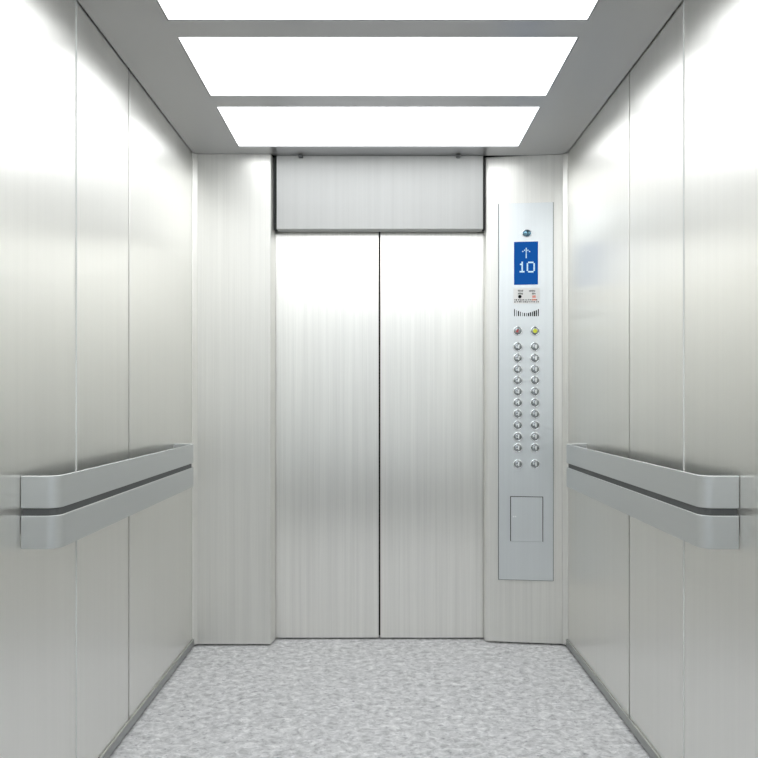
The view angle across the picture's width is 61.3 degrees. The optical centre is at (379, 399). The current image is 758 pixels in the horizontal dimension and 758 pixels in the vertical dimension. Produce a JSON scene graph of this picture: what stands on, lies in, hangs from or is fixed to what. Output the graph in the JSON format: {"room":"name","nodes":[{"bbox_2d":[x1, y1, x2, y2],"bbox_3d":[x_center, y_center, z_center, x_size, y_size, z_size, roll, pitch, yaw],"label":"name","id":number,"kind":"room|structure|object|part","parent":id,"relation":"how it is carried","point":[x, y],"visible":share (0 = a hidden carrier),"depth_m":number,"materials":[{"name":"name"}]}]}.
{"room":"elevator interior","nodes":[
{"label":"elevator interior","id":0,"kind":"room"},
{"bbox_2d":[0,0,192,757],"bbox_3d":[-0.964,-0.030,1.435,0.063,2.520,3.970,0,0,0],"label":"wall","id":1,"kind":"structure","parent":0,"point":[96,180],"depth_m":2.02,"materials":[{"name":"grey metal"}]},
{"bbox_3d":[-0.944,-0.009,1.558,0.018,2.454,0.821,0,0,0],"label":"panel","id":2,"kind":"part","parent":1,"relation":"part of","materials":[{"name":"metal"}]},
{"bbox_3d":[-0.944,-0.009,2.174,0.018,2.454,0.411,0,0,0],"label":"panel","id":3,"kind":"part","parent":1,"relation":"part of","materials":[{"name":"metal"}]},
{"bbox_2d":[21,444,192,548],"bbox_3d":[-0.884,0.292,2.279,0.098,0.191,1.233,0,0,0],"label":"handrail","id":4,"kind":"object","parent":1,"relation":"attached to","point":[58,511],"visible":1,"depth_m":1.88,"materials":[{"name":"metal"}]},
{"bbox_2d":[99,639,193,757],"bbox_3d":[-0.930,1.204,1.350,0.010,0.033,3.692,0,0,0],"label":"baseboard","id":5,"kind":"structure","parent":1,"relation":"attached to","point":[111,747],"depth_m":2.51,"materials":[{"name":"silver metal"}]},
{"bbox_3d":[-0.944,-0.009,2.809,0.018,2.454,0.841,0,0,0],"label":"panel","id":6,"kind":"part","parent":1,"relation":"part of","materials":[{"name":"metal"}]},
{"bbox_2d":[197,154,562,643],"bbox_3d":[0.000,-0.030,3.308,1.930,2.520,0.224,0,0,0],"label":"wall","id":7,"kind":"structure","parent":0,"point":[243,200],"depth_m":3.20,"materials":[{"name":"grey metal"}]},
{"bbox_2d":[192,153,196,644],"bbox_3d":[-0.923,-0.005,3.189,0.022,2.446,0.022,0,0,0],"label":"trim","id":8,"kind":"structure","parent":7,"relation":"attached to","point":[194,156],"depth_m":3.19,"materials":[{"name":"metal"}]},
{"bbox_2d":[275,232,378,637],"bbox_3d":[-0.303,0.126,3.306,0.593,2.191,0.038,0,0,0],"label":"door","id":9,"kind":"structure","parent":7,"relation":"in","point":[327,283],"depth_m":3.29,"materials":[{"name":"metal"}]},
{"bbox_3d":[-0.001,-1.044,3.247,1.038,0.369,0.057,0,0,0],"label":"header panel","id":10,"kind":"part","parent":7,"relation":"part of","materials":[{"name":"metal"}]},
{"bbox_2d":[380,232,483,637],"bbox_3d":[0.301,0.126,3.306,0.598,2.191,0.038,0,0,0],"label":"door","id":11,"kind":"structure","parent":7,"relation":"in","point":[432,283],"depth_m":3.29,"materials":[{"name":"metal"}]},
{"bbox_2d":[498,202,553,580],"bbox_3d":[0.732,-0.042,3.209,0.273,1.897,0.023,0,0,6],"label":"control panel","id":12,"kind":"object","parent":7,"relation":"attached to","point":[525,230],"visible":1,"depth_m":3.21,"materials":[{"name":"metal"}]},
{"bbox_3d":[0.736,-0.522,3.210,0.130,0.078,0.001,0,0,6],"label":"notice plate","id":13,"kind":"part","parent":12,"relation":"part of","materials":[{"name":"white plastic"}]},
{"bbox_2d":[563,153,567,644],"bbox_3d":[0.923,-0.005,3.189,0.022,2.446,0.022,0,0,0],"label":"trim","id":14,"kind":"structure","parent":7,"relation":"attached to","point":[565,156],"depth_m":3.19,"materials":[{"name":"metal"}]},
{"bbox_2d":[109,635,650,757],"bbox_3d":[0.000,1.260,1.425,1.970,0.060,3.950,0,0,0],"label":"floor","id":15,"kind":"structure","parent":0,"point":[379,697],"depth_m":2.59,"materials":[{"name":"stone"}]},
{"bbox_2d":[78,0,681,155],"bbox_3d":[0.000,-1.255,1.360,1.862,0.050,3.720,0,0,0],"label":"ceiling","id":16,"kind":"structure","parent":0,"point":[616,33],"depth_m":2.34,"materials":[{"name":"grey metal"}]},
{"bbox_2d":[178,37,577,95],"bbox_3d":[-0.007,-1.254,2.382,1.362,0.043,0.422,0,0,0],"label":"ceiling light","id":17,"kind":"object","parent":16,"relation":"attached to","point":[226,66],"visible":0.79,"depth_m":2.35,"materials":[{"name":"white plastic"}]},
{"bbox_2d":[157,0,598,19],"bbox_3d":[-0.007,-1.254,1.865,1.362,0.043,0.422,0,0,0],"label":"ceiling light","id":18,"kind":"object","parent":16,"relation":"attached to","point":[172,9],"visible":1,"depth_m":2.02,"materials":[{"name":"white plastic"}]},
{"bbox_2d":[217,107,539,145],"bbox_3d":[-0.007,-1.254,2.899,1.362,0.043,0.422,0,0,0],"label":"ceiling light","id":19,"kind":"object","parent":16,"relation":"attached to","point":[249,126],"visible":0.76,"depth_m":2.88,"materials":[{"name":"white plastic"}]},
{"bbox_2d":[567,0,757,757],"bbox_3d":[0.964,-0.030,1.435,0.063,2.520,3.970,0,0,0],"label":"wall","id":20,"kind":"structure","parent":0,"point":[663,178],"depth_m":2.02,"materials":[{"name":"grey metal"}]},
{"bbox_3d":[0.944,-0.009,2.818,0.018,2.454,0.823,0,0,0],"label":"panel","id":21,"kind":"part","parent":20,"relation":"part of","materials":[{"name":"metal"}]},
{"bbox_2d":[566,639,660,757],"bbox_3d":[0.930,1.204,1.350,0.010,0.033,3.692,0,0,0],"label":"baseboard","id":22,"kind":"structure","parent":20,"relation":"attached to","point":[648,747],"depth_m":2.51,"materials":[{"name":"silver metal"}]},
{"bbox_2d":[567,444,738,548],"bbox_3d":[0.884,0.292,2.279,0.098,0.191,1.233,0,0,0],"label":"handrail","id":23,"kind":"object","parent":20,"relation":"attached to","point":[701,511],"visible":1,"depth_m":1.89,"materials":[{"name":"metal"}]},
{"bbox_3d":[0.944,-0.009,2.183,0.018,2.454,0.429,0,0,0],"label":"panel","id":24,"kind":"part","parent":20,"relation":"part of","materials":[{"name":"metal"}]},
{"bbox_3d":[0.944,-0.009,1.558,0.018,2.454,0.821,0,0,0],"label":"panel","id":25,"kind":"part","parent":20,"relation":"part of","materials":[{"name":"metal"}]}
]}

